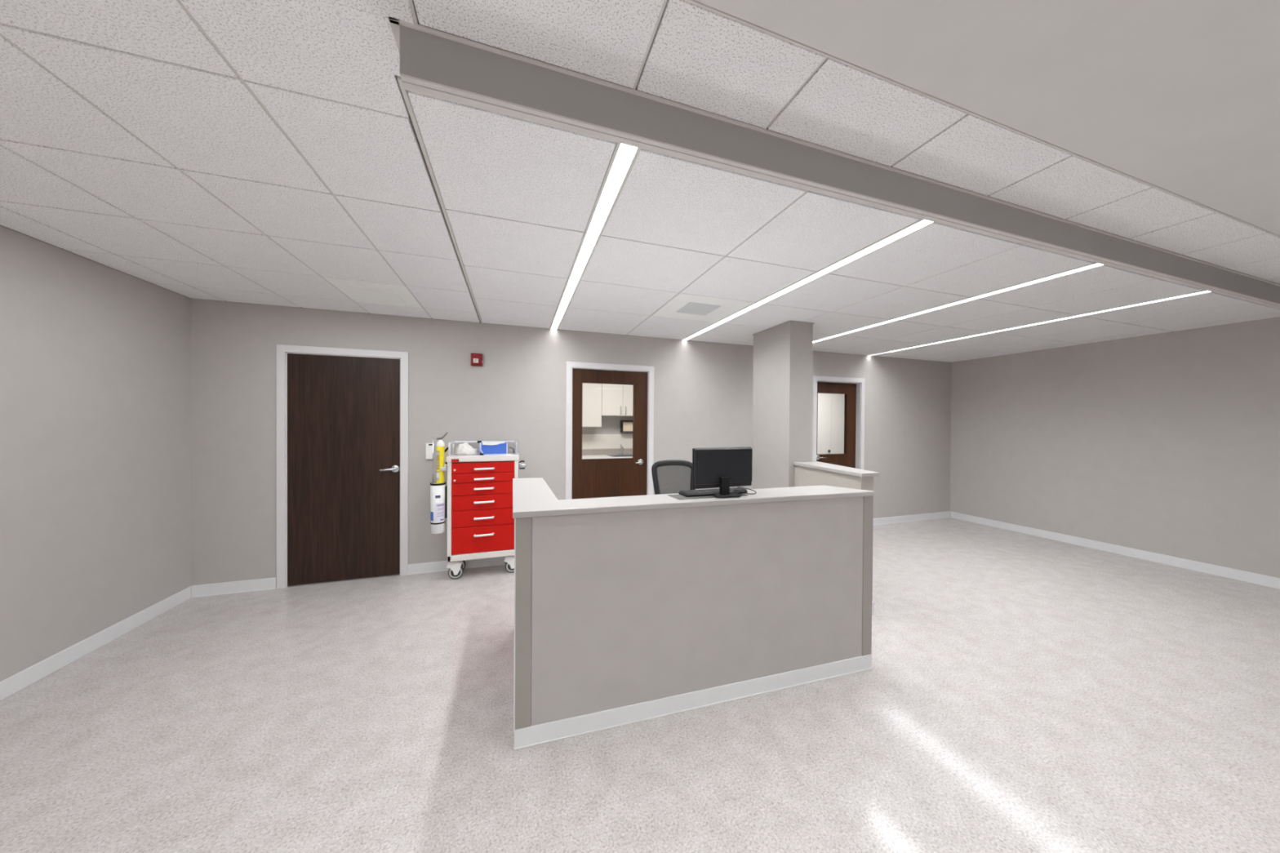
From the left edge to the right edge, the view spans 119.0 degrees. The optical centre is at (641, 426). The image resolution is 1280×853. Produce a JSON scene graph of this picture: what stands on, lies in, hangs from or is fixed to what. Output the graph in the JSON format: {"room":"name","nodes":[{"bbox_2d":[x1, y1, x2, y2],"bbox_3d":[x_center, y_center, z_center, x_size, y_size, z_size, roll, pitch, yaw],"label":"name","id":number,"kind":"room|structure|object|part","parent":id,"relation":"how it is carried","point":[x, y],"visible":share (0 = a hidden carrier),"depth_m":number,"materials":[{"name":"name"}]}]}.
{"room":"hospital nurses station","nodes":[
{"label":"hospital nurses station","id":0,"kind":"room"},
{"bbox_2d":[0,225,191,681],"bbox_3d":[-2.688,0.219,-0.354,0.120,2.533,7.673,0,0,-19],"label":"wall","id":1,"kind":"structure","parent":0,"point":[95,357],"depth_m":2.39,"materials":[{"name":"paint"}]},
{"bbox_2d":[0,586,191,701],"bbox_3d":[-2.632,1.435,-0.332,0.008,0.102,7.418,0,0,-19],"label":"baseboard","id":2,"kind":"structure","parent":1,"relation":"attached to","point":[24,678],"depth_m":2.39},
{"bbox_2d":[191,298,951,587],"bbox_3d":[0.603,0.203,4.731,9.350,2.533,0.120,0,0,-19],"label":"wall","id":3,"kind":"structure","parent":0,"point":[703,391],"depth_m":3.88,"materials":[{"name":"paint"}]},
{"bbox_2d":[191,577,276,598],"bbox_3d":[-3.544,1.402,3.283,0.575,0.102,0.014,0,0,-19],"label":"baseboard","id":4,"kind":"structure","parent":3,"relation":"attached to","point":[260,584],"depth_m":3.28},
{"bbox_2d":[275,344,408,589],"bbox_3d":[-2.787,0.363,3.569,1.026,2.186,0.174,0,0,-19],"label":"door","id":5,"kind":"structure","parent":3,"relation":"in","point":[342,414],"depth_m":3.53,"materials":[{"name":"brown wood"}]},
{"bbox_3d":[-2.427,0.412,3.630,0.155,0.072,0.060,0,0,-19],"label":"lever handle","id":6,"kind":"part","parent":5,"relation":"part of","materials":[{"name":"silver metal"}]},
{"bbox_2d":[426,443,434,459],"bbox_3d":[-2.103,0.246,3.748,0.070,0.157,0.026,0,0,-19],"label":"wall plate","id":7,"kind":"object","parent":3,"relation":"attached to","point":[428,446],"visible":0.66,"depth_m":3.74,"materials":[{"name":"white plastic"}]},
{"bbox_2d":[407,556,505,575],"bbox_3d":[-1.574,1.410,3.943,1.530,0.102,0.014,0,0,-19],"label":"baseboard","id":8,"kind":"structure","parent":3,"relation":"attached to","point":[434,566],"depth_m":3.80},
{"bbox_2d":[471,353,482,366],"bbox_3d":[-1.688,-0.687,3.858,0.112,0.130,0.065,0,0,-19],"label":"fire alarm","id":9,"kind":"object","parent":3,"relation":"attached to","point":[476,358],"visible":1,"depth_m":3.84,"materials":[{"name":"red plastic"}]},
{"bbox_2d":[565,361,653,499],"bbox_3d":[-0.363,0.373,4.390,1.036,2.186,0.158,0,0,-19],"label":"door","id":10,"kind":"structure","parent":3,"relation":"in","point":[585,478],"depth_m":4.37,"materials":[{"name":"brown wood"}]},
{"bbox_3d":[-0.021,0.421,4.453,0.112,0.072,0.060,0,0,-19],"label":"lever handle","id":11,"kind":"part","parent":10,"relation":"part of","materials":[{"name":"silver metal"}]},
{"bbox_2d":[812,375,865,469],"bbox_3d":[2.813,0.385,5.481,0.940,2.186,0.162,0,0,-19],"label":"door","id":12,"kind":"structure","parent":3,"relation":"in","point":[853,388],"depth_m":5.54,"materials":[{"name":"brown wood"}]},
{"bbox_3d":[2.561,0.443,5.373,0.146,0.072,0.055,0,0,-19],"label":"lever handle","id":13,"kind":"part","parent":12,"relation":"part of","materials":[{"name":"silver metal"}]},
{"bbox_2d":[873,511,950,525],"bbox_3d":[4.165,1.433,5.865,1.865,0.102,0.014,0,0,-19],"label":"baseboard","id":14,"kind":"structure","parent":3,"relation":"attached to","point":[883,521],"depth_m":5.88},
{"bbox_2d":[582,415,632,448],"bbox_3d":[-0.618,0.140,5.465,3.300,2.633,2.047,0,0,-19],"label":"wall","id":15,"kind":"structure","parent":0,"point":[610,424],"depth_m":6.46,"materials":[{"name":"paint"}]},
{"bbox_2d":[582,382,601,426],"bbox_3d":[-1.006,-0.434,6.128,0.661,0.874,0.331,0,0,-19],"label":"upper cabinet","id":16,"kind":"object","parent":15,"relation":"attached to","point":[592,393],"visible":0.24,"depth_m":6.03,"materials":[{"name":"laminate"}]},
{"bbox_2d":[582,448,632,455],"bbox_3d":[-0.910,0.432,6.332,1.900,0.100,0.019,0,0,-19],"label":"backsplash","id":17,"kind":"structure","parent":15,"relation":"attached to","point":[584,451],"depth_m":6.42,"materials":[{"name":"laminate"}]},
{"bbox_2d":[601,383,632,416],"bbox_3d":[-0.349,-0.523,6.330,0.710,0.690,0.364,0,0,-19],"label":"upper cabinet","id":18,"kind":"object","parent":15,"relation":"attached to","point":[616,399],"visible":0.64,"depth_m":6.16,"materials":[{"name":"laminate"}]},
{"bbox_3d":[-0.473,-0.522,6.142,0.349,0.687,0.021,0,0,-19],"label":"cabinet door","id":19,"kind":"part","parent":18,"relation":"part of","materials":[{"name":"laminate"}]},
{"bbox_3d":[-0.137,-0.521,6.255,0.350,0.687,0.021,0,0,-19],"label":"cabinet door","id":20,"kind":"part","parent":18,"relation":"part of","materials":[{"name":"laminate"}]},
{"bbox_2d":[620,420,632,432],"bbox_3d":[-0.172,-0.004,6.512,0.368,0.208,0.138,0,0,-19],"label":"dispenser","id":21,"kind":"object","parent":15,"relation":"attached to","point":[626,426],"visible":0.47,"depth_m":6.43,"materials":[{"name":"grey plastic"}]},
{"bbox_2d":[0,0,1279,362],"bbox_3d":[1.810,-1.058,1.141,9.590,0.063,7.673,0,0,-19],"label":"ceiling","id":22,"kind":"structure","parent":0,"point":[1180,97],"depth_m":1.46,"materials":[{"name":"tile"}]},
{"bbox_2d":[323,276,422,307],"bbox_3d":[-2.125,-1.072,3.041,0.506,0.030,0.570,0,0,-19],"label":"tile","id":23,"kind":"object","parent":22,"relation":"in","point":[357,291],"visible":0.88,"depth_m":2.98,"materials":[{"name":"tile"}]},
{"bbox_3d":[-2.124,-1.061,3.033,0.310,0.009,0.320,0,0,-19],"label":"plate","id":24,"kind":"part","parent":23,"relation":"part of","materials":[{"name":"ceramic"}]},
{"bbox_2d":[549,142,640,329],"bbox_3d":[-0.479,-1.063,2.692,0.092,0.024,3.034,0,0,-19],"label":"recessed light","id":25,"kind":"object","parent":22,"relation":"in","point":[624,157],"visible":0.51,"depth_m":1.86,"materials":[{"name":"white plastic"}]},
{"bbox_2d":[0,0,1279,340],"bbox_3d":[1.169,-1.055,3.056,9.350,0.026,3.395,0,0,-19],"label":"ceiling grid","id":26,"kind":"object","parent":22,"relation":"attached to","point":[404,91],"depth_m":1.28,"materials":[{"name":"white metal"}]},
{"bbox_2d":[652,293,753,322],"bbox_3d":[0.525,-1.059,3.398,0.683,0.027,0.654,0,0,-19],"label":"ceiling vent","id":27,"kind":"object","parent":22,"relation":"in","point":[683,306],"visible":0.95,"depth_m":3.34,"materials":[{"name":"metal"}]},
{"bbox_2d":[675,302,720,315],"bbox_3d":[0.505,-1.049,3.368,0.300,0.007,0.295,0,0,-19],"label":"grille","id":28,"kind":"object","parent":27,"relation":"attached to","point":[689,308],"depth_m":3.35,"materials":[{"name":"metal"}]},
{"bbox_2d":[680,218,935,340],"bbox_3d":[1.011,-1.058,3.191,0.092,0.024,3.034,0,0,-19],"label":"recessed light","id":29,"kind":"object","parent":22,"relation":"in","point":[921,224],"visible":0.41,"depth_m":2.48,"materials":[{"name":"white plastic"}]},
{"bbox_2d":[388,16,1279,308],"bbox_3d":[2.672,-0.965,2.173,7.060,0.140,0.194,0,0,-19],"label":"ceiling beam","id":30,"kind":"structure","parent":22,"relation":"attached to","point":[433,62],"depth_m":1.30,"materials":[{"name":"paint"}]},
{"bbox_2d":[891,302,902,306],"bbox_3d":[2.184,-1.038,3.221,0.076,0.010,0.076,0,0,-19],"label":"sprinkler cover","id":31,"kind":"object","parent":22,"relation":"attached to","point":[898,304],"visible":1,"depth_m":3.20,"materials":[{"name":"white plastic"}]},
{"bbox_2d":[813,262,1104,342],"bbox_3d":[2.471,-1.052,3.680,0.092,0.024,3.034,0,0,-19],"label":"recessed light","id":32,"kind":"object","parent":22,"relation":"in","point":[1094,264],"visible":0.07,"depth_m":3.00,"materials":[{"name":"white plastic"}]},
{"bbox_2d":[866,289,1211,355],"bbox_3d":[3.854,-1.046,4.144,0.092,0.024,3.034,0,0,-19],"label":"recessed light","id":33,"kind":"object","parent":22,"relation":"in","point":[1202,291],"visible":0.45,"depth_m":3.58,"materials":[{"name":"white plastic"}]},
{"bbox_2d":[0,517,1279,852],"bbox_3d":[1.576,1.518,2.441,10.150,0.050,10.400,0,0,-19],"label":"floor","id":34,"kind":"structure","parent":0,"point":[1021,693],"depth_m":1.81,"materials":[{"name":"plastic"}]},
{"bbox_2d":[440,440,525,579],"bbox_3d":[-1.555,0.805,3.755,0.767,1.316,0.327,0,0,-19],"label":"cart","id":35,"kind":"object","parent":34,"relation":"on","point":[481,522],"visible":0.88,"depth_m":3.62,"materials":[{"name":"metal"}]},
{"bbox_2d":[430,437,447,533],"bbox_3d":[-1.903,0.548,3.536,0.144,0.893,0.132,0,0,13],"label":"holder","id":36,"kind":"object","parent":35,"relation":"hanging from","point":[438,492],"visible":0.94,"depth_m":3.49,"materials":[{"name":"white plastic"}]},
{"bbox_3d":[-1.937,0.332,3.504,0.012,0.460,0.011,0,0,-19],"label":"rod","id":37,"kind":"part","parent":36,"relation":"part of","materials":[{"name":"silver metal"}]},
{"bbox_2d":[435,432,448,484],"bbox_3d":[-1.878,0.456,3.539,0.092,0.804,0.069,0,0,16],"label":"gas cylinder","id":38,"kind":"object","parent":36,"relation":"in","point":[440,475],"visible":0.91,"depth_m":3.52,"materials":[{"name":"yellow metal"}]},
{"bbox_3d":[-1.747,0.319,3.535,0.065,0.026,0.006,0,0,-19],"label":"name plate","id":39,"kind":"part","parent":35,"relation":"part of","materials":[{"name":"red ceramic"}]},
{"bbox_2d":[454,441,479,455],"bbox_3d":[-1.705,0.215,3.691,0.220,0.128,0.139,0,0,-19],"label":"cloth","id":40,"kind":"object","parent":35,"relation":"on","point":[464,449],"visible":0.96,"depth_m":3.64,"materials":[{"name":"white fabric"}]},
{"bbox_3d":[-1.522,0.730,3.638,0.558,0.139,0.016,0,0,-19],"label":"drawer","id":41,"kind":"part","parent":35,"relation":"part of","materials":[{"name":"red metal"}]},
{"bbox_3d":[-1.521,0.599,3.637,0.558,0.113,0.016,0,0,-19],"label":"drawer","id":42,"kind":"part","parent":35,"relation":"part of","materials":[{"name":"red metal"}]},
{"bbox_2d":[446,453,519,462],"bbox_3d":[-1.562,0.308,3.761,0.650,0.055,0.302,0,0,-19],"label":"tray","id":43,"kind":"object","parent":35,"relation":"on","point":[511,457],"depth_m":3.63,"materials":[{"name":"plastic"}]},
{"bbox_3d":[-1.558,0.220,3.751,0.640,0.145,0.275,0,0,-19],"label":"guard rail","id":44,"kind":"part","parent":35,"relation":"part of","materials":[{"name":"silver metal"}]},
{"bbox_3d":[-1.524,1.086,3.640,0.558,0.250,0.016,0,0,-19],"label":"drawer","id":45,"kind":"part","parent":35,"relation":"part of","materials":[{"name":"red metal"}]},
{"bbox_3d":[-1.523,0.880,3.639,0.558,0.152,0.016,0,0,-19],"label":"drawer","id":46,"kind":"part","parent":35,"relation":"part of","materials":[{"name":"red metal"}]},
{"bbox_3d":[-1.520,0.494,3.636,0.558,0.087,0.016,0,0,-19],"label":"drawer","id":47,"kind":"part","parent":35,"relation":"part of","materials":[{"name":"red metal"}]},
{"bbox_3d":[-1.520,0.397,3.635,0.558,0.097,0.016,0,0,-19],"label":"drawer","id":48,"kind":"part","parent":35,"relation":"part of","materials":[{"name":"red metal"}]},
{"bbox_3d":[-1.512,1.042,3.618,0.182,0.022,0.035,0,0,-19],"label":"handle","id":49,"kind":"part","parent":35,"relation":"part of","materials":[{"name":"white plastic"}]},
{"bbox_3d":[-1.510,0.879,3.616,0.182,0.022,0.035,0,0,-19],"label":"handle","id":50,"kind":"part","parent":35,"relation":"part of","materials":[{"name":"white plastic"}]},
{"bbox_3d":[-1.509,0.726,3.615,0.182,0.022,0.035,0,0,-19],"label":"handle","id":51,"kind":"part","parent":35,"relation":"part of","materials":[{"name":"white plastic"}]},
{"bbox_3d":[-1.509,0.597,3.614,0.182,0.022,0.035,0,0,-19],"label":"handle","id":52,"kind":"part","parent":35,"relation":"part of","materials":[{"name":"white plastic"}]},
{"bbox_3d":[-1.508,0.502,3.614,0.182,0.022,0.035,0,0,-19],"label":"handle","id":53,"kind":"part","parent":35,"relation":"part of","materials":[{"name":"white plastic"}]},
{"bbox_3d":[-1.507,0.406,3.613,0.182,0.022,0.035,0,0,-19],"label":"handle","id":54,"kind":"part","parent":35,"relation":"part of","materials":[{"name":"white plastic"}]},
{"bbox_2d":[480,442,507,455],"bbox_3d":[-1.473,0.217,3.770,0.253,0.127,0.159,0,0,-19],"label":"storage bin","id":55,"kind":"object","parent":35,"relation":"on","point":[487,448],"visible":0.84,"depth_m":3.70,"materials":[{"name":"blue plastic"}]},
{"bbox_3d":[-1.204,0.390,3.798,0.077,0.050,0.048,0,0,-19],"label":"push handle","id":56,"kind":"part","parent":35,"relation":"part of","materials":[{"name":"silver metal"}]},
{"bbox_2d":[651,459,695,494],"bbox_3d":[0.338,0.885,3.062,0.598,1.190,0.581,0,0,-19],"label":"office chair","id":57,"kind":"object","parent":34,"relation":"on","point":[670,476],"visible":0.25,"depth_m":3.26,"materials":[{"name":"grey fabric"}]},
{"bbox_2d":[512,477,873,750],"bbox_3d":[0.243,0.935,2.534,2.108,1.096,1.172,0,0,-19],"label":"reception desk","id":58,"kind":"object","parent":34,"relation":"on","point":[628,610],"visible":0.98,"depth_m":1.97,"materials":[{"name":"paint"}]},
{"bbox_3d":[-0.553,0.906,1.764,0.073,0.978,0.056,0,0,-19],"label":"corner post","id":59,"kind":"part","parent":58,"relation":"part of","materials":[{"name":"plastic"}]},
{"bbox_2d":[512,477,873,518],"bbox_3d":[0.247,0.402,2.530,2.108,0.029,1.172,0,0,-19],"label":"countertop","id":60,"kind":"structure","parent":58,"relation":"on","point":[531,497],"depth_m":2.02,"materials":[{"name":"white laminate"}]},
{"bbox_3d":[0.250,1.440,2.525,2.095,0.088,1.137,0,0,-19],"label":"trim","id":61,"kind":"part","parent":58,"relation":"part of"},
{"bbox_2d":[666,493,747,499],"bbox_3d":[0.376,0.390,2.142,0.440,0.002,0.154,0,0,-19],"label":"desk mat","id":62,"kind":"object","parent":58,"relation":"on","point":[678,496],"visible":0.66,"depth_m":2.07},
{"bbox_2d":[678,487,746,497],"bbox_3d":[0.412,0.379,2.180,0.392,0.020,0.109,0,0,-19],"label":"keyboard","id":63,"kind":"object","parent":62,"relation":"on","point":[691,493],"visible":0.84,"depth_m":2.14,"materials":[{"name":"black plastic"}]},
{"bbox_2d":[692,447,752,497],"bbox_3d":[0.475,0.255,2.116,0.388,0.269,0.105,0,0,-19],"label":"monitor","id":64,"kind":"object","parent":62,"relation":"on","point":[722,468],"visible":1,"depth_m":2.11,"materials":[{"name":"black plastic"}]},
{"bbox_2d":[736,486,756,494],"bbox_3d":[0.624,0.377,2.239,0.101,0.030,0.158,0,0,-19],"label":"mouse","id":65,"kind":"object","parent":58,"relation":"on","point":[742,488],"visible":0.75,"depth_m":2.23,"materials":[{"name":"black plastic"}]},
{"bbox_3d":[1.380,0.915,2.334,0.073,0.978,0.056,0,0,-19],"label":"corner post","id":66,"kind":"part","parent":58,"relation":"part of","materials":[{"name":"plastic"}]},
{"bbox_2d":[817,393,844,453],"bbox_3d":[3.803,0.268,7.847,1.600,2.400,0.540,0,0,-19],"label":"storage cabinet","id":67,"kind":"object","parent":34,"relation":"on","point":[830,424],"visible":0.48,"depth_m":7.61,"materials":[{"name":"white wood"}]},
{"bbox_3d":[3.472,0.264,7.504,0.750,2.388,0.019,0,0,-19],"label":"cabinet door","id":68,"kind":"part","parent":67,"relation":"part of","materials":[{"name":"white laminate"}]},
{"bbox_3d":[4.232,0.267,7.758,0.840,2.388,0.019,0,0,-19],"label":"cabinet door","id":69,"kind":"part","parent":67,"relation":"part of","materials":[{"name":"white laminate"}]},
{"bbox_2d":[793,461,879,615],"bbox_3d":[1.739,0.923,3.375,0.290,1.128,0.915,0,0,-11],"label":"wall","id":70,"kind":"structure","parent":34,"relation":"on","point":[811,473],"depth_m":3.25,"materials":[{"name":"paint"}]},
{"bbox_3d":[1.684,1.436,3.368,0.164,0.100,0.881,0,0,-12],"label":"trim","id":71,"kind":"part","parent":70,"relation":"part of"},
{"bbox_3d":[-0.810,0.986,6.027,1.900,0.930,0.672,0,0,-19],"label":"base cabinet","id":72,"kind":"object","parent":34,"relation":"on","visible":0},
{"bbox_2d":[582,434,632,458],"bbox_3d":[-0.808,0.326,6.028,1.900,0.387,0.659,0,0,-19],"label":"countertop","id":73,"kind":"structure","parent":72,"relation":"on","point":[593,446],"depth_m":6.42,"materials":[{"name":"white plastic"}]},
{"bbox_2d":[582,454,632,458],"bbox_3d":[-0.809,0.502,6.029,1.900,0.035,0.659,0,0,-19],"label":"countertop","id":74,"kind":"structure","parent":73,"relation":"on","point":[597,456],"depth_m":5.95,"materials":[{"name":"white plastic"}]},
{"bbox_3d":[-0.911,0.256,6.336,1.900,0.251,0.008,0,0,-19],"label":"wall panel","id":75,"kind":"part","parent":73,"relation":"part of","materials":[{"name":"laminate"}]},
{"bbox_2d":[607,454,632,457],"bbox_3d":[-0.263,0.499,6.239,0.530,0.040,0.390,0,0,-19],"label":"sink","id":76,"kind":"object","parent":73,"relation":"in","point":[611,455],"visible":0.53,"depth_m":6.32,"materials":[{"name":"metal"}]},
{"bbox_2d":[619,444,623,454],"bbox_3d":[-0.316,0.387,6.322,0.056,0.180,0.194,0,0,-19],"label":"faucet","id":77,"kind":"object","parent":73,"relation":"on","point":[621,447],"visible":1,"depth_m":6.37,"materials":[{"name":"silver metal"}]},
{"bbox_2d":[751,320,813,488],"bbox_3d":[1.502,0.214,4.075,0.296,2.532,0.626,0,0,-19],"label":"pillar","id":78,"kind":"structure","parent":0,"point":[782,384],"depth_m":3.85,"materials":[{"name":"paint"}]},
{"bbox_2d":[949,316,1279,577],"bbox_3d":[6.292,0.255,2.655,0.120,2.533,7.673,0,0,-19],"label":"wall","id":79,"kind":"structure","parent":0,"point":[1168,443],"depth_m":4.30,"materials":[{"name":"paint"}]},
{"bbox_2d":[950,511,1279,589],"bbox_3d":[6.226,1.470,2.636,0.008,0.102,7.418,0,0,-19],"label":"baseboard","id":80,"kind":"structure","parent":79,"relation":"attached to","point":[1250,577],"depth_m":4.31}
]}

